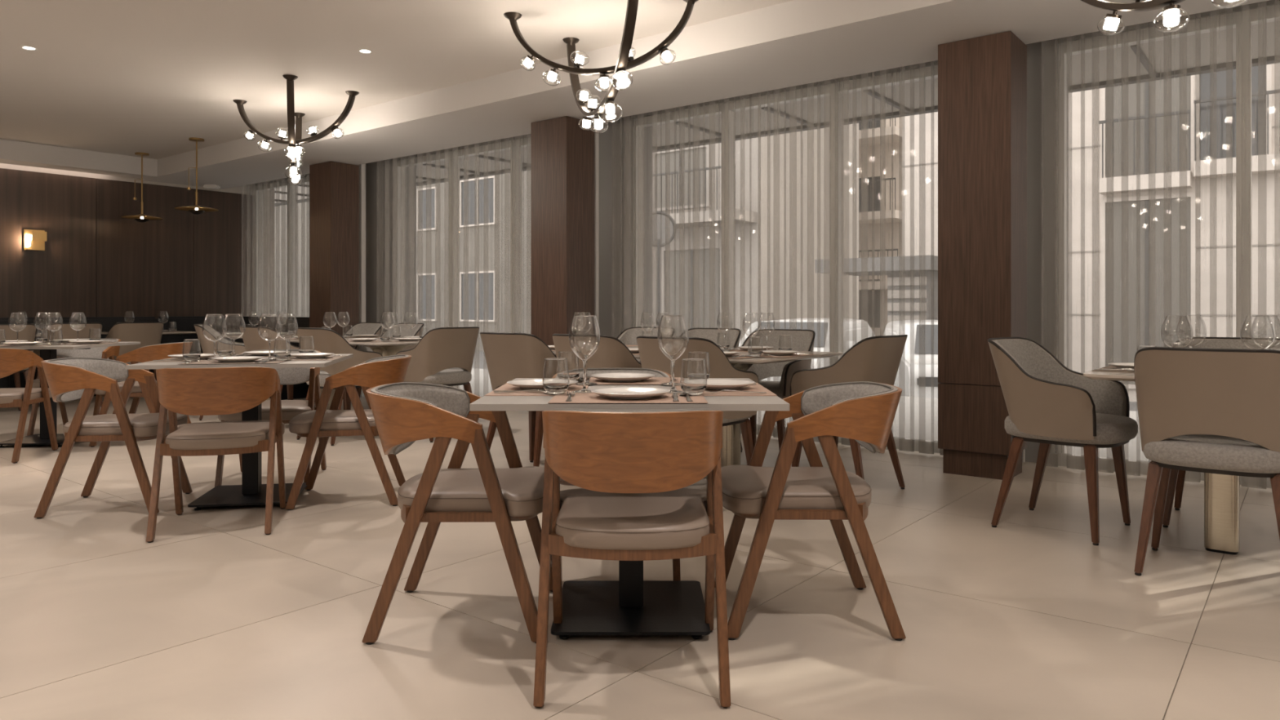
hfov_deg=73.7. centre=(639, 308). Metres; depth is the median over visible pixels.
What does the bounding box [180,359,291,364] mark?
placemat
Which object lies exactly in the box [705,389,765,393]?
fork
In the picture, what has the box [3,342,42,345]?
dinner plate
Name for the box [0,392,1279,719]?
floor
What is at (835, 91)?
window
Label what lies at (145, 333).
upholstered armchair
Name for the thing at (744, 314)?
bowl
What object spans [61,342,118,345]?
placemat
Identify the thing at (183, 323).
cushion
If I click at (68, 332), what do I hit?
upholstered armchair
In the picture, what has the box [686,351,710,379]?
water tumbler
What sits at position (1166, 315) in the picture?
wine glass
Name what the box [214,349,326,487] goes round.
wooden armchair
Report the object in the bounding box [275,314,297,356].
wine glass
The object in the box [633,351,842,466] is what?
table
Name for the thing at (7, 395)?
seat cushion
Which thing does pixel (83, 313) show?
bowl
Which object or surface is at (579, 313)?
wine glass
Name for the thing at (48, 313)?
bowl
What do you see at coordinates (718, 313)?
bowl
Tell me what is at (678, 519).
seat cushion
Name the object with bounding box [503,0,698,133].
chandelier
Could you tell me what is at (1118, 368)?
spoon
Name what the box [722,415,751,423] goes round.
seat cushion
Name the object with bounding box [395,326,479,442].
upholstered armchair
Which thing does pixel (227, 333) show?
dinner plate
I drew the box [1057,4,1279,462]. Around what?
window
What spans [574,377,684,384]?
placemat
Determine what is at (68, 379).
wooden armchair
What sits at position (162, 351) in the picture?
wooden armchair
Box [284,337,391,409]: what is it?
table
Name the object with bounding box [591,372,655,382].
dinner plate
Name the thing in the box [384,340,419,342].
placemat
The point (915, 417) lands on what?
trim
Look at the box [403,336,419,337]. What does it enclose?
dinner plate
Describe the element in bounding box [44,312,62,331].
bowl
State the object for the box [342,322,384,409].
upholstered armchair
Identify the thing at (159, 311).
wine glass
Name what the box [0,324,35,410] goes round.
upholstered armchair
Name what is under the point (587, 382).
wine glass
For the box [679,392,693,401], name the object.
spoon
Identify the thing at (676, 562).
wooden armchair
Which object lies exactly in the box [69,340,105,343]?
dinner plate
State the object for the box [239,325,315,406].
upholstered armchair
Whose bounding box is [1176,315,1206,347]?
wine glass
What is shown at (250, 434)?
seat cushion
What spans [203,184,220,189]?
detector
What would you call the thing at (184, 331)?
table
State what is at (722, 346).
water tumbler
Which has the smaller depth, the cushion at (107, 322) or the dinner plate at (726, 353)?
the dinner plate at (726, 353)
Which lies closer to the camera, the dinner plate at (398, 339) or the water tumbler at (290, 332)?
the dinner plate at (398, 339)
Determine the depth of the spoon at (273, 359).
4.31 m
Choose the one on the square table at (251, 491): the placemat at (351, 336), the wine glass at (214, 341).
the wine glass at (214, 341)
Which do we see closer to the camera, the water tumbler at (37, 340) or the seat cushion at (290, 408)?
the seat cushion at (290, 408)
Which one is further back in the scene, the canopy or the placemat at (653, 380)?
the canopy
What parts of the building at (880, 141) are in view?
pane, pane, pane, railing, railing, railing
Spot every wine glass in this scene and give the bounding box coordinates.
[8,313,26,342]
[33,312,51,342]
[44,312,62,344]
[68,312,86,340]
[157,311,168,329]
[202,314,226,360]
[222,314,245,356]
[257,314,281,359]
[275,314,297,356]
[337,311,349,337]
[380,313,395,341]
[385,311,399,339]
[403,311,417,337]
[568,315,599,392]
[572,311,586,334]
[572,315,599,384]
[577,312,591,334]
[640,312,655,336]
[655,312,671,336]
[657,315,685,385]
[657,315,688,393]
[716,313,732,351]
[742,312,759,355]
[758,312,775,350]
[1160,315,1193,347]
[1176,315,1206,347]
[1240,315,1275,349]
[1250,315,1279,349]
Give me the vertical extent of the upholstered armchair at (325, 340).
0.876 m
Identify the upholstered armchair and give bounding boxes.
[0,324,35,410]
[32,322,102,407]
[104,321,163,380]
[193,324,246,420]
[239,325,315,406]
[295,327,382,445]
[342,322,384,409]
[355,323,424,397]
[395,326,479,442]
[480,332,559,466]
[551,333,641,372]
[617,326,675,363]
[636,335,758,465]
[679,328,742,452]
[742,328,815,449]
[789,334,907,488]
[987,337,1137,545]
[1133,346,1279,575]
[1162,337,1279,527]
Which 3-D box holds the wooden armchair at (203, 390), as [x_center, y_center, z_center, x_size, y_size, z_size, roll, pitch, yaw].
[-1.973,0.636,4.023,0.506,0.762,0.610,0,0,-16]
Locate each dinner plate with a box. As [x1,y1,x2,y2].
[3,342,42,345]
[4,340,28,342]
[53,338,88,342]
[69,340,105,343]
[168,353,217,359]
[211,355,263,362]
[222,332,241,334]
[243,351,288,355]
[289,352,334,358]
[348,337,377,341]
[351,334,378,337]
[394,337,421,341]
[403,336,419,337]
[506,378,577,389]
[547,345,555,349]
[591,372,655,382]
[591,386,670,399]
[628,347,639,352]
[683,378,754,389]
[723,351,739,355]
[737,346,773,351]
[760,350,799,355]
[1107,362,1133,369]
[1137,345,1157,351]
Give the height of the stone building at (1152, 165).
12.350 m
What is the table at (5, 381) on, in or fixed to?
on the floor
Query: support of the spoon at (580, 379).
on the placemat at (653, 380)
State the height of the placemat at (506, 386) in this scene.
0.002 m
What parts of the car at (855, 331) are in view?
number plate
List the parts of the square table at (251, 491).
plate, post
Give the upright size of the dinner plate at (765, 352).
0.020 m
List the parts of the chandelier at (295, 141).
glass globe, curved arm, curved arm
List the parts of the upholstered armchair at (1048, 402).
leg, leg, seat frame, leg, leg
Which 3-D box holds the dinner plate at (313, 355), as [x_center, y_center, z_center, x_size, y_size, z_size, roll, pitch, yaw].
[-1.776,0.253,4.612,0.237,0.020,0.237,0,0,-10]
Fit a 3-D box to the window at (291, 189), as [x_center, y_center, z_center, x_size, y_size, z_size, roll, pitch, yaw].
[-4.359,-0.363,11.270,2.676,2.760,0.100,0,0,38]
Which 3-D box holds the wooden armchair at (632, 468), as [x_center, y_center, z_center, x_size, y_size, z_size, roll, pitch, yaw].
[-0.019,0.636,2.428,0.506,0.762,0.610,0,0,0]
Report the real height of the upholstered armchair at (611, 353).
0.876 m
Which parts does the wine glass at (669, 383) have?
stem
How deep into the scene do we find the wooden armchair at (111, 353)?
7.21 m
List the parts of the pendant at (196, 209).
arm, rod, lamp shade, lamp shade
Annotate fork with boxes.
[290,357,323,359]
[565,391,575,401]
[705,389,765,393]
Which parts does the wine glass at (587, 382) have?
stem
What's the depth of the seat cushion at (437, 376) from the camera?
6.63 m
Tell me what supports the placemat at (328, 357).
on the square table at (251, 491)
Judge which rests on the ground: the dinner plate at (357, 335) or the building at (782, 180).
the building at (782, 180)
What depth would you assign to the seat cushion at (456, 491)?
2.63 m
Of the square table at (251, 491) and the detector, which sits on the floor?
the square table at (251, 491)
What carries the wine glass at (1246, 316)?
on the placemat
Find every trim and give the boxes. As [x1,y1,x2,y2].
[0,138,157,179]
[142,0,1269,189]
[459,368,1151,461]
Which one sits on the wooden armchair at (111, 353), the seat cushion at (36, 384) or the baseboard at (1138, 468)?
the seat cushion at (36, 384)
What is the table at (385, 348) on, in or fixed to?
on the floor
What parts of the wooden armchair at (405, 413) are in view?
rail, leg, leg, rail, leg, leg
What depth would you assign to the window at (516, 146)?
9.40 m
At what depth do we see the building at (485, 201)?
33.44 m
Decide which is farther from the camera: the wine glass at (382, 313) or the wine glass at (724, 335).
the wine glass at (382, 313)
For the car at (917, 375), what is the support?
on the ground
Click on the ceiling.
(128, 77)
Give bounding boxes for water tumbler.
[0,329,5,344]
[35,328,48,342]
[48,329,62,345]
[88,328,101,340]
[168,322,177,331]
[182,339,200,361]
[216,336,232,356]
[273,338,291,360]
[288,323,296,333]
[298,336,314,353]
[343,324,352,337]
[379,331,390,341]
[392,326,401,338]
[542,358,568,394]
[556,351,579,380]
[680,358,706,395]
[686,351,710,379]
[716,333,729,349]
[747,336,763,356]
[777,334,792,350]
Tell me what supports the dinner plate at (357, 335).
on the placemat at (351, 336)
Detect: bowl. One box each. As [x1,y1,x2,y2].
[8,313,26,331]
[33,312,51,330]
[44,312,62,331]
[68,312,86,330]
[202,314,226,341]
[222,314,245,339]
[257,314,281,341]
[275,314,297,338]
[380,313,395,328]
[385,312,399,328]
[568,316,599,359]
[572,315,599,355]
[657,315,685,355]
[657,316,688,359]
[716,313,732,333]
[742,314,759,337]
[758,312,775,336]
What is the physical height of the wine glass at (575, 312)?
0.241 m
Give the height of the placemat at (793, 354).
0.002 m
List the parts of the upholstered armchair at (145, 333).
leg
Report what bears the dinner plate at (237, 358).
on the placemat at (202, 362)
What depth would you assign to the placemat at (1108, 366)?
3.70 m
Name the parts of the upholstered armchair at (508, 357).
leg, leg, leg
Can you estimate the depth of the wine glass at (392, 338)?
7.45 m
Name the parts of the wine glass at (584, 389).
stem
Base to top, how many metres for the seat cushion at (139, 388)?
0.072 m
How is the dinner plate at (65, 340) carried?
on the placemat
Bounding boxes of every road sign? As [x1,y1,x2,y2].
[652,211,676,327]
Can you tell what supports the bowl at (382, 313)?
on the wine glass at (382, 313)
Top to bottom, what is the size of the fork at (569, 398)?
0.010 m
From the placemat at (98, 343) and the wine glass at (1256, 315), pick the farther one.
the placemat at (98, 343)
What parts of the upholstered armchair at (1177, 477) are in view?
leg, leg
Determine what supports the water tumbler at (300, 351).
on the placemat at (328, 357)
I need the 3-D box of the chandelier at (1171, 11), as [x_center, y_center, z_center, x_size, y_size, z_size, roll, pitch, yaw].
[2.080,-1.471,3.320,0.698,0.775,1.367,0,0,-44]
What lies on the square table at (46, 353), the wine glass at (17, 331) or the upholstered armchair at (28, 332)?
the wine glass at (17, 331)
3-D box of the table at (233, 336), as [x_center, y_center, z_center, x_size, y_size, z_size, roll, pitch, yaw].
[-3.946,0.642,8.916,0.900,0.750,0.900,0,0,38]
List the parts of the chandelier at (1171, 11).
glass globe, curved arm, glass globe, glass globe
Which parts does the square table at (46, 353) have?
plate, post, mounting plate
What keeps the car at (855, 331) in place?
on the ground
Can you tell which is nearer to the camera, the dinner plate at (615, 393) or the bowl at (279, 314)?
the dinner plate at (615, 393)
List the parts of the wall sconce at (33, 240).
plate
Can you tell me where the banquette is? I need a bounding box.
[0,315,309,399]
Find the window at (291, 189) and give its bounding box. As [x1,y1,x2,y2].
[254,176,309,316]
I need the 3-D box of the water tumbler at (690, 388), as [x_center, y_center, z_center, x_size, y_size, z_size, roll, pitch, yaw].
[0.164,0.208,2.616,0.083,0.109,0.083,0,0,18]
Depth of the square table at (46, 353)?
6.45 m
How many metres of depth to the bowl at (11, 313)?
6.35 m
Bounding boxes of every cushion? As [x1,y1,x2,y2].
[0,316,76,341]
[0,387,52,404]
[31,378,39,387]
[62,412,187,436]
[75,316,157,338]
[94,380,157,394]
[157,315,217,351]
[165,420,284,449]
[216,315,260,342]
[217,400,315,421]
[259,316,291,332]
[288,316,309,346]
[288,408,376,433]
[306,371,358,386]
[397,466,544,516]
[404,368,471,384]
[555,488,709,550]
[720,464,871,514]
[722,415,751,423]
[758,380,782,399]
[1004,413,1137,444]
[1142,434,1279,473]
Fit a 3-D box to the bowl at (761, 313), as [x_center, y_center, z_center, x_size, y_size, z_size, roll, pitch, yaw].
[0.758,0.093,5.094,0.099,0.140,0.099,0,0,38]
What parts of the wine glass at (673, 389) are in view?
stem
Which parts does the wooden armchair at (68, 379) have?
leg, rail, leg, leg, leg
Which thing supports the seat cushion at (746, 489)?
on the wooden armchair at (864, 412)
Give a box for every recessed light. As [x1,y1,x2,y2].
[20,45,37,50]
[358,48,372,53]
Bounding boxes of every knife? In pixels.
[493,390,545,391]
[671,392,679,401]
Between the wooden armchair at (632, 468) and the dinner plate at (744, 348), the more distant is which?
the dinner plate at (744, 348)
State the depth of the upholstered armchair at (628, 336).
6.66 m
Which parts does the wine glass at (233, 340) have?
stem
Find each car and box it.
[738,318,875,381]
[883,320,938,398]
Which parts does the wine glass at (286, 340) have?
stem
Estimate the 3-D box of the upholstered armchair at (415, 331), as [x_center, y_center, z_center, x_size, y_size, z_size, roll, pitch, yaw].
[-2.436,0.579,8.294,0.552,0.876,0.598,0,0,38]
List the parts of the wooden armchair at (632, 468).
leg, rail, leg, rail, leg, rail, leg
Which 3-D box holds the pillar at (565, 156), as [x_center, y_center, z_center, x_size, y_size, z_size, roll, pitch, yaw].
[-0.635,-0.408,7.573,0.430,2.850,0.505,0,0,38]
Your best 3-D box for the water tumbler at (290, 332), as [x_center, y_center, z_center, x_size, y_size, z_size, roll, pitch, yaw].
[-3.637,0.208,8.931,0.083,0.109,0.083,0,0,45]
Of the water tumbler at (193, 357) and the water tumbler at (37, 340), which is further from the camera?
the water tumbler at (37, 340)
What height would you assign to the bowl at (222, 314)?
0.139 m
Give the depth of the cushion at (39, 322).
9.87 m
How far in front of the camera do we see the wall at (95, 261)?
10.70 m
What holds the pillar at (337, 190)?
on the floor
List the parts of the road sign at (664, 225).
post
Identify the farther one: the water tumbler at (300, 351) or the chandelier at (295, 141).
the chandelier at (295, 141)
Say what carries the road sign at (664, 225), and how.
on the ground
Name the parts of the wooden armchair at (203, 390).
leg, leg, rail, leg, leg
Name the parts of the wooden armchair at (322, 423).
leg, leg, rail, leg, rail, leg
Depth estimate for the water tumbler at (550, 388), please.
2.62 m
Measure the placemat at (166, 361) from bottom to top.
0.002 m
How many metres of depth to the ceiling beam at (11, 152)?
9.92 m
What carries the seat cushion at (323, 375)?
on the upholstered armchair at (325, 340)
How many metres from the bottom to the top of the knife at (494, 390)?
0.004 m
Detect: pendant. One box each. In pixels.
[120,152,162,222]
[174,137,218,214]
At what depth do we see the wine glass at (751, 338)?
4.82 m
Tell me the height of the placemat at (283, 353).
0.002 m
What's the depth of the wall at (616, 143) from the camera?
7.83 m
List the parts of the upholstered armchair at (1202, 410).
leg, leg, seat frame, leg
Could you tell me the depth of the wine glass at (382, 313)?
7.02 m
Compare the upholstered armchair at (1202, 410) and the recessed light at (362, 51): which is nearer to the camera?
the upholstered armchair at (1202, 410)
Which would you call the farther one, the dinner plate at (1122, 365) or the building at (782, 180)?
the building at (782, 180)
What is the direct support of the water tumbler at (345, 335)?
on the placemat at (351, 336)
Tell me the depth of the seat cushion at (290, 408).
4.87 m
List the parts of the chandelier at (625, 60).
glass globe, glass globe, glass globe, glass globe, glass globe, curved arm, curved arm, glass globe, glass globe, glass globe, glass globe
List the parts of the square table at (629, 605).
plate, post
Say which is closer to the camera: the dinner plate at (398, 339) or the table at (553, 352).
the table at (553, 352)
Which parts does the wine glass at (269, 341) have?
stem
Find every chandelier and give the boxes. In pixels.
[232,74,359,185]
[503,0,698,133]
[1080,0,1248,35]
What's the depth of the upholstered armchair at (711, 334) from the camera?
6.22 m
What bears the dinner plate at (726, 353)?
on the placemat at (744, 357)
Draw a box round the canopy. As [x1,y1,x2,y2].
[274,20,1279,206]
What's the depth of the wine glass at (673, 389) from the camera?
2.69 m
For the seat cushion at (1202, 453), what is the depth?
3.14 m
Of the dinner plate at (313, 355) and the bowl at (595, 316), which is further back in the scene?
the dinner plate at (313, 355)
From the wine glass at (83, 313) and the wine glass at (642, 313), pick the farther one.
the wine glass at (83, 313)
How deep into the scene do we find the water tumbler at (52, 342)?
6.24 m
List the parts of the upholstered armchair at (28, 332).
leg, leg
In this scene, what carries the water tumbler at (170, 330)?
on the placemat
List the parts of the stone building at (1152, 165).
railing, pane, pane, pane, railing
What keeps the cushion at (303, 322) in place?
on the banquette
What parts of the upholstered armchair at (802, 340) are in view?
leg, leg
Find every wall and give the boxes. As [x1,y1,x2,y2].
[0,163,274,319]
[254,0,1279,462]
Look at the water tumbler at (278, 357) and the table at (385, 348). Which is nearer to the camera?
the water tumbler at (278, 357)
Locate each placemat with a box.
[0,344,61,346]
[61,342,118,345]
[144,356,213,362]
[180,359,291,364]
[215,353,289,357]
[288,355,345,360]
[346,336,390,337]
[346,340,391,342]
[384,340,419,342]
[484,382,589,395]
[547,392,707,403]
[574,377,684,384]
[675,382,777,395]
[726,355,764,359]
[728,348,795,351]
[737,353,816,357]
[1090,365,1133,373]
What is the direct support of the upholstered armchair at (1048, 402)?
on the floor
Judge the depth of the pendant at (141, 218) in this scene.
10.18 m
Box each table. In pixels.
[0,333,41,388]
[0,342,140,447]
[101,330,196,373]
[124,354,352,510]
[221,333,297,400]
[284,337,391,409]
[346,337,419,356]
[469,377,789,639]
[552,346,637,355]
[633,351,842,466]
[1083,371,1239,555]
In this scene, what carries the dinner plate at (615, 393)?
on the placemat at (579, 397)
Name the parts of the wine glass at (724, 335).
stem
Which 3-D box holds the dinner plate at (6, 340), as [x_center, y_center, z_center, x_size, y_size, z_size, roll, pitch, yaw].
[-4.789,0.253,6.480,0.237,0.020,0.237,0,0,-3]
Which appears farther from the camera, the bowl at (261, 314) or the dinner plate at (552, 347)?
the dinner plate at (552, 347)
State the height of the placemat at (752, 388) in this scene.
0.002 m
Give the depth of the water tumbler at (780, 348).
5.07 m
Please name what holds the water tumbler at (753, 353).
on the placemat at (744, 357)
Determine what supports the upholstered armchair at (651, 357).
on the floor
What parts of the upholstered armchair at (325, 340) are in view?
leg, leg, seat frame, leg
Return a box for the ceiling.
[0,0,792,159]
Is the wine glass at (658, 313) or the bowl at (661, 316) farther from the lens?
the wine glass at (658, 313)
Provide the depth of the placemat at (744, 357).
4.67 m
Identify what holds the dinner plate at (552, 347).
on the placemat
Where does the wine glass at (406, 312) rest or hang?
on the table at (385, 348)
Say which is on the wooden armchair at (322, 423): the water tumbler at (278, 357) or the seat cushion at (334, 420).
the seat cushion at (334, 420)
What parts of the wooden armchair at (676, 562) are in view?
leg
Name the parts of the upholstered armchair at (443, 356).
seat frame, leg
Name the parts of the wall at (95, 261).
wood panel, wood panel, wood panel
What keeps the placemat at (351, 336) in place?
on the table at (345, 338)
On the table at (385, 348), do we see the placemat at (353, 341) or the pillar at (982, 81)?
the placemat at (353, 341)
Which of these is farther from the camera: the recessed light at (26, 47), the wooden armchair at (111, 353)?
the wooden armchair at (111, 353)
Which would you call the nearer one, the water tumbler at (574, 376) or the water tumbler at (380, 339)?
the water tumbler at (574, 376)
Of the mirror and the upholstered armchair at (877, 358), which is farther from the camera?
the mirror
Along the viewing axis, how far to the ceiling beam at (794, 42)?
5.96 m
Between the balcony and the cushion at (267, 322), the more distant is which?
the balcony
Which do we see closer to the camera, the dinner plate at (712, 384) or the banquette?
the dinner plate at (712, 384)
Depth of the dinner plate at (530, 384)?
2.90 m
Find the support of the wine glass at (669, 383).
on the square table at (629, 605)
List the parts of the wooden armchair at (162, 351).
leg, rail, leg, leg, leg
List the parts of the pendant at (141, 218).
lamp shade, rod, lamp shade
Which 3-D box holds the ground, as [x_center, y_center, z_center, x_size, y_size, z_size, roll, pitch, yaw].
[7.650,1.767,25.825,80.025,0.300,30.009,0,0,38]
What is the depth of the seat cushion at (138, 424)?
4.22 m
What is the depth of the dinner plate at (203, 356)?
4.50 m
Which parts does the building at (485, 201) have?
pane, pane, pane, pane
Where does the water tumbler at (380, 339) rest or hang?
on the placemat at (353, 341)
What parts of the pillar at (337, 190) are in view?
panel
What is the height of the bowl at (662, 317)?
0.140 m
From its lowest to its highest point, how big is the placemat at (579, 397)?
0.002 m
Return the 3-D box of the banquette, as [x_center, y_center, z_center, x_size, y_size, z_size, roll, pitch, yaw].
[-7.175,0.557,7.668,2.661,0.920,8.143,0,0,38]
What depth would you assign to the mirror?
13.67 m
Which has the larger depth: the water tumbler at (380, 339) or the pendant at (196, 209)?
the pendant at (196, 209)
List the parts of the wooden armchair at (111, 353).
leg, leg, leg, leg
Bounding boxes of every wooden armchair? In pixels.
[0,347,57,463]
[26,338,120,435]
[33,357,192,519]
[88,341,192,447]
[146,365,286,542]
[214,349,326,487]
[285,354,411,510]
[362,382,552,644]
[533,408,730,707]
[551,368,680,580]
[714,381,906,640]
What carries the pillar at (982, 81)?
on the floor
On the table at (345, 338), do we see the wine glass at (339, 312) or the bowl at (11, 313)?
the wine glass at (339, 312)
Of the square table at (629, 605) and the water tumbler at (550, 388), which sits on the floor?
the square table at (629, 605)
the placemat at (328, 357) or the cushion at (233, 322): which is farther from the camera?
the cushion at (233, 322)
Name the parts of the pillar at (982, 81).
panel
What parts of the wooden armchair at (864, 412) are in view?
leg, leg, rail, leg, leg, rail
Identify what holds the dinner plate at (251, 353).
on the placemat at (283, 353)
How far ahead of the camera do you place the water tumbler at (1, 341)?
6.28 m
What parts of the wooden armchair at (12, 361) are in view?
rail, leg, rail, leg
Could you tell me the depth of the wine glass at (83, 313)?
6.63 m
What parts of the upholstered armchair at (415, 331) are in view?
leg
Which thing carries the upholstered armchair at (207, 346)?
on the floor
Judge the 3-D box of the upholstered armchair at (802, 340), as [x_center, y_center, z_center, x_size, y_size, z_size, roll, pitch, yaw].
[0.853,0.579,5.696,0.552,0.876,0.598,0,0,38]
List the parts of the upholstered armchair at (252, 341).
leg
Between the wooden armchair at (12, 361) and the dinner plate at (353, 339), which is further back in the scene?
the dinner plate at (353, 339)
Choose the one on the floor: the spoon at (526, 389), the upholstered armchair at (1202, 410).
the upholstered armchair at (1202, 410)
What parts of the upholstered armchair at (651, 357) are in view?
seat frame, leg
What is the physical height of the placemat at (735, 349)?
0.002 m
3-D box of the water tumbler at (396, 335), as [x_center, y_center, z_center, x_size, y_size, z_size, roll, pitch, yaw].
[-2.162,0.208,7.573,0.083,0.109,0.083,0,0,-25]
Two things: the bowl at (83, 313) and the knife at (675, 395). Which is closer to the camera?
the knife at (675, 395)
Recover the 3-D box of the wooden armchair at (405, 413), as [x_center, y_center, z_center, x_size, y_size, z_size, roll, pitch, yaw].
[-0.583,0.636,2.834,0.610,0.762,0.506,0,0,-1]
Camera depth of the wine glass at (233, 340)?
4.68 m
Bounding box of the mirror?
[845,341,856,348]
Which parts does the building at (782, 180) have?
pane, pane, railing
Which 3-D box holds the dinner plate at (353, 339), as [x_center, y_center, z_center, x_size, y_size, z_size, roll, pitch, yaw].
[-2.262,0.253,6.984,0.237,0.020,0.237,0,0,38]
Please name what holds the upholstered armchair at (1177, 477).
on the floor
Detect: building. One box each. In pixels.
[274,169,531,351]
[652,123,858,338]
[858,116,902,336]
[902,62,1279,401]
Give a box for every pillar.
[309,160,365,396]
[531,115,599,345]
[937,31,1026,479]
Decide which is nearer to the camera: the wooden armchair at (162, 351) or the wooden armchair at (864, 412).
the wooden armchair at (864, 412)
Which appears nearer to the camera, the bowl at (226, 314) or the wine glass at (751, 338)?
the bowl at (226, 314)
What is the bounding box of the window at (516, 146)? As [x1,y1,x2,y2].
[395,137,531,388]
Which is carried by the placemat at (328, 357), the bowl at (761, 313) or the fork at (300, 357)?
the fork at (300, 357)
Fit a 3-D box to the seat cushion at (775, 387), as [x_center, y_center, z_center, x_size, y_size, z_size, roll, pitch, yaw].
[0.829,0.541,5.665,0.490,0.095,0.516,0,0,38]
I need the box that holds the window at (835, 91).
[633,65,937,441]
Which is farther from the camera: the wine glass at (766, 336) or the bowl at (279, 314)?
the wine glass at (766, 336)
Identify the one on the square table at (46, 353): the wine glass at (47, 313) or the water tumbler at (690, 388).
the wine glass at (47, 313)
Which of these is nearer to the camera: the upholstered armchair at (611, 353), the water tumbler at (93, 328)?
the upholstered armchair at (611, 353)
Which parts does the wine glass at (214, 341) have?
stem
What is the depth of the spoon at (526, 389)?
2.67 m
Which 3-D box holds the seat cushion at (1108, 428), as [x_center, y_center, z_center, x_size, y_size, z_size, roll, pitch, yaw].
[2.001,0.541,3.970,0.516,0.095,0.490,0,0,44]
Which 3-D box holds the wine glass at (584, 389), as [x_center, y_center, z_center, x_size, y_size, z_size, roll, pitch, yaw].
[-0.176,0.142,2.709,0.099,0.241,0.099,0,0,0]
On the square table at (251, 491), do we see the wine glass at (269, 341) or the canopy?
the wine glass at (269, 341)
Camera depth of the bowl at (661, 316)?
2.96 m
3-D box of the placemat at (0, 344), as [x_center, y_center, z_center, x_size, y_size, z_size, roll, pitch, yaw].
[-4.490,0.264,6.187,0.450,0.002,0.300,0,0,-3]
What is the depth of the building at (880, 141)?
28.02 m
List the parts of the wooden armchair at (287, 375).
leg, leg, leg, leg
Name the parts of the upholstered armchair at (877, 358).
leg, leg, leg, leg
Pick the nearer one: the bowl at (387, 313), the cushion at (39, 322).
the bowl at (387, 313)
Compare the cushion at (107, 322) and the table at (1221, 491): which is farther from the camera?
the cushion at (107, 322)
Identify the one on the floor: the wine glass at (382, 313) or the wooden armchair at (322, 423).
the wooden armchair at (322, 423)
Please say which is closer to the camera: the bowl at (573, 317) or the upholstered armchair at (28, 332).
the bowl at (573, 317)
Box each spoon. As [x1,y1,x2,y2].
[262,358,276,362]
[494,389,546,392]
[576,377,583,381]
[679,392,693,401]
[1095,368,1133,369]
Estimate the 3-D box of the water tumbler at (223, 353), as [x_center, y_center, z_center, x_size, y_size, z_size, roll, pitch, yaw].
[-2.312,0.208,4.748,0.083,0.109,0.083,0,0,44]
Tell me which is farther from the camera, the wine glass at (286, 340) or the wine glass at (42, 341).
the wine glass at (42, 341)
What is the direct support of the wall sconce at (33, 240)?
attached to the wall at (95, 261)
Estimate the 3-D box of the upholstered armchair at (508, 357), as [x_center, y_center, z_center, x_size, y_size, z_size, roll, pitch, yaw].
[-0.669,0.579,5.350,0.552,0.876,0.598,0,0,38]
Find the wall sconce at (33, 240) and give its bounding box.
[23,229,46,250]

